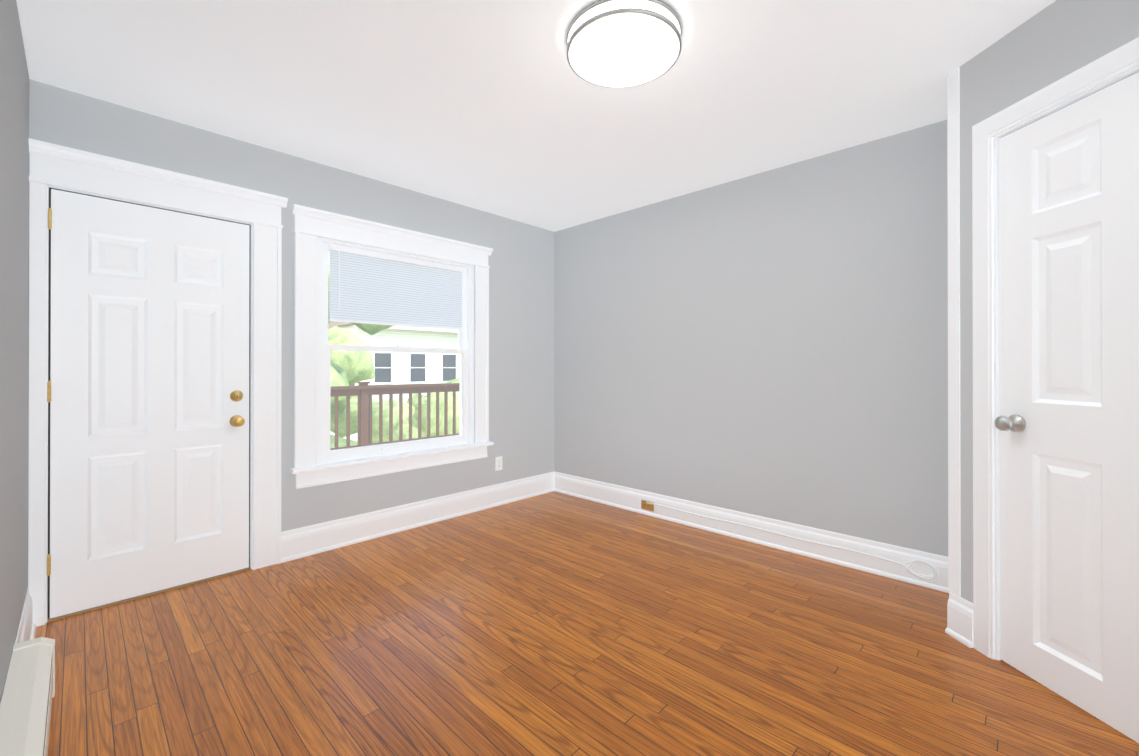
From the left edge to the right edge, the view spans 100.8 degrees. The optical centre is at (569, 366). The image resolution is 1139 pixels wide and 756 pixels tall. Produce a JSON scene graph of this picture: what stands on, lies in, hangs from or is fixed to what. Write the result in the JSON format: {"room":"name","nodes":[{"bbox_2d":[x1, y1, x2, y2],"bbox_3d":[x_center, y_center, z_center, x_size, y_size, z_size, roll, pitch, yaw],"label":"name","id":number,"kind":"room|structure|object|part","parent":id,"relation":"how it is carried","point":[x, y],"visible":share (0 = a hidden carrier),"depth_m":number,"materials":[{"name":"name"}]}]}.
{"room":"empty room","nodes":[
{"label":"empty room","id":0,"kind":"room"},
{"bbox_2d":[0,0,28,703],"bbox_3d":[-0.897,-0.065,0.554,4.580,2.420,0.140,0,0,44],"label":"wall","id":1,"kind":"structure","parent":0,"point":[14,221],"depth_m":1.59,"materials":[{"name":"grey paint"}]},
{"bbox_2d":[15,589,35,643],"bbox_3d":[-2.128,1.061,1.846,0.690,0.175,0.026,0,0,44],"label":"baseboard","id":2,"kind":"structure","parent":1,"relation":"attached to","point":[27,629],"depth_m":1.91,"materials":[{"name":"white paint"}]},
{"bbox_2d":[0,637,54,755],"bbox_3d":[-0.563,1.039,0.397,3.565,0.205,0.096,0,0,44],"label":"heater","id":3,"kind":"object","parent":1,"relation":"attached to","point":[28,695],"visible":1,"depth_m":1.35,"materials":[{"name":"metal"}]},
{"bbox_2d":[28,79,553,531],"bbox_3d":[-1.322,-0.057,3.303,0.160,2.420,3.840,0,0,44],"label":"wall","id":4,"kind":"structure","parent":0,"point":[521,344],"depth_m":3.20,"materials":[{"name":"grey paint"}]},
{"bbox_2d":[47,189,249,617],"bbox_3d":[-2.100,0.167,2.414,0.174,1.942,0.770,0,0,44],"label":"door","id":5,"kind":"structure","parent":4,"relation":"in","point":[148,391],"depth_m":2.36,"materials":[{"name":"white paint"}]},
{"bbox_2d":[28,138,287,626],"bbox_3d":[-2.082,0.079,2.476,0.209,2.143,1.014,0,0,44],"label":"door frame","id":6,"kind":"structure","parent":4,"relation":"attached to","point":[62,168],"depth_m":2.40,"materials":[{"name":"white paint"}]},
{"bbox_2d":[290,204,493,488],"bbox_3d":[-1.199,-0.114,3.382,0.228,1.699,1.468,0,0,44],"label":"window","id":7,"kind":"structure","parent":4,"relation":"in","point":[314,230],"depth_m":3.15,"materials":[{"name":"white paint"}]},
{"bbox_3d":[-1.206,-0.087,3.386,0.084,1.398,1.088,0,0,44],"label":"window sash","id":8,"kind":"part","parent":7,"relation":"part of","materials":[{"name":"white wood"}]},
{"bbox_2d":[329,243,462,329],"bbox_3d":[-1.192,-0.537,3.374,0.036,0.495,0.990,0,0,44],"label":"window blind","id":9,"kind":"object","parent":7,"relation":"attached to","point":[371,287],"visible":0.88,"depth_m":3.32,"materials":[{"name":"white fabric"}]},
{"bbox_2d":[281,472,553,562],"bbox_3d":[-0.916,1.066,3.589,0.026,0.175,2.262,0,0,44],"label":"baseboard","id":10,"kind":"structure","parent":4,"relation":"attached to","point":[301,542],"depth_m":3.32,"materials":[{"name":"white paint"}]},
{"bbox_2d":[495,456,501,470],"bbox_3d":[-0.589,0.810,3.942,0.008,0.114,0.070,0,0,44],"label":"electrical outlet","id":11,"kind":"object","parent":4,"relation":"attached to","point":[498,463],"visible":1,"depth_m":3.94,"materials":[{"name":"plastic"}]},
{"bbox_2d":[16,0,1055,231],"bbox_3d":[0.365,-1.331,1.758,4.740,0.120,4.140,0,0,44],"label":"ceiling","id":12,"kind":"structure","parent":0,"point":[499,108],"depth_m":2.12,"materials":[{"name":"paint"}]},
{"bbox_2d":[567,0,681,87],"bbox_3d":[0.208,-1.232,1.825,0.440,0.077,0.440,0,0,44],"label":"ceiling light","id":13,"kind":"object","parent":12,"relation":"attached to","point":[620,43],"visible":1,"depth_m":1.75,"materials":[{"name":"silver metal"}]},
{"bbox_2d":[34,491,1138,755],"bbox_3d":[0.365,1.209,1.750,4.740,0.120,4.140,0,0,44],"label":"floor","id":14,"kind":"structure","parent":0,"point":[554,623],"depth_m":1.85,"materials":[{"name":"brown wood"}]},
{"bbox_2d":[554,120,947,556],"bbox_3d":[0.951,-0.057,3.465,3.216,2.420,0.140,0,0,44],"label":"wall","id":15,"kind":"structure","parent":0,"point":[772,344],"depth_m":3.00,"materials":[{"name":"grey paint"}]},
{"bbox_2d":[554,471,949,592],"bbox_3d":[0.908,1.066,3.388,2.936,0.175,0.026,0,0,44],"label":"baseboard","id":16,"kind":"structure","parent":15,"relation":"attached to","point":[623,497],"depth_m":3.00,"materials":[{"name":"white paint"}]},
{"bbox_2d":[641,500,653,511],"bbox_3d":[0.606,1.082,3.668,0.114,0.070,0.008,0,0,44],"label":"electrical outlet","id":17,"kind":"object","parent":16,"relation":"attached to","point":[646,506],"visible":1,"depth_m":3.67,"materials":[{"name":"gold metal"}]},
{"bbox_2d":[646,502,937,579],"bbox_3d":[1.246,1.065,3.044,1.800,0.099,0.021,0,0,44],"label":"cord","id":18,"kind":"object","parent":16,"relation":"attached to","point":[927,577],"visible":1,"depth_m":2.62,"materials":[{"name":"white plastic"}]},
{"bbox_2d":[960,0,1138,602],"bbox_3d":[1.796,-0.063,1.179,0.120,2.420,1.750,0,0,-6],"label":"wall","id":19,"kind":"structure","parent":0,"point":[1055,41],"depth_m":1.82,"materials":[{"name":"grey paint"}]},
{"bbox_2d":[947,67,960,596],"bbox_3d":[1.657,-0.149,2.031,0.044,2.244,0.061,0,0,44],"label":"trim","id":20,"kind":"structure","parent":19,"relation":"attached to","point":[953,184],"depth_m":2.02,"materials":[{"name":"white paint"}]},
{"bbox_2d":[945,592,972,647],"bbox_3d":[1.642,1.062,1.983,0.026,0.175,0.113,0,0,-6],"label":"baseboard","id":21,"kind":"structure","parent":19,"relation":"attached to","point":[959,628],"depth_m":1.98,"materials":[{"name":"white paint"}]},
{"bbox_2d":[972,37,1138,660],"bbox_3d":[1.760,0.081,1.466,0.134,2.134,0.944,0,0,-6],"label":"door frame","id":22,"kind":"structure","parent":19,"relation":"attached to","point":[1112,67],"depth_m":1.86,"materials":[{"name":"white paint"}]},
{"bbox_2d":[995,72,1138,742],"bbox_3d":[1.733,0.124,1.458,0.173,2.029,0.768,0,0,-6],"label":"door","id":23,"kind":"structure","parent":19,"relation":"in","point":[1067,422],"depth_m":1.60,"materials":[{"name":"white paint"}]},
{"label":"outside","id":24,"kind":"structure","parent":0,"visible":0},
{"bbox_2d":[330,435,356,447],"bbox_3d":[-26.799,4.351,39.346,86.490,0.200,100.000,0,0,44],"label":"ground","id":25,"kind":"structure","parent":24,"point":[341,441],"depth_m":26.18,"materials":[{"name":"green plant"}]},
{"bbox_2d":[328,326,374,437],"bbox_3d":[-9.674,0.858,15.893,4.568,6.658,5.688,0,0,44],"label":"tree","id":26,"kind":"object","parent":25,"relation":"on","point":[346,337],"depth_m":15.80,"materials":[{"name":"green plant"}]},
{"bbox_2d":[328,264,392,420],"bbox_3d":[-5.768,0.306,10.218,3.882,7.731,5.202,0,0,44],"label":"tree","id":27,"kind":"object","parent":25,"relation":"on","point":[340,374],"depth_m":10.49,"materials":[{"name":"green plant"}]},
{"bbox_2d":[328,321,459,441],"bbox_3d":[-11.604,-0.868,32.405,9.050,10.200,9.800,0,0,44],"label":"house","id":28,"kind":"structure","parent":25,"relation":"on","point":[429,357],"depth_m":28.58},
{"bbox_2d":[372,391,459,442],"bbox_3d":[-4.155,2.350,14.064,3.457,3.664,4.003,0,0,44],"label":"tree","id":29,"kind":"object","parent":25,"relation":"on","point":[414,422],"depth_m":12.81,"materials":[{"name":"green plant"}]},
{"bbox_2d":[445,378,459,382],"bbox_3d":[-3.492,2.265,19.014,3.417,3.862,3.783,0,0,44],"label":"tree","id":30,"kind":"object","parent":25,"relation":"on","point":[456,381],"depth_m":18.84,"materials":[{"name":"green plant"}]},
{"bbox_3d":[-1.485,2.683,5.365,2.920,2.950,8.000,0,0,44],"label":"deck","id":31,"kind":"object","parent":25,"relation":"on","visible":0},
{"bbox_2d":[330,382,459,449],"bbox_3d":[-2.448,0.703,6.301,0.140,1.013,7.930,0,0,44],"label":"railing","id":32,"kind":"object","parent":31,"relation":"on","point":[367,427],"depth_m":6.24,"materials":[{"name":"brown wood"}]}
]}

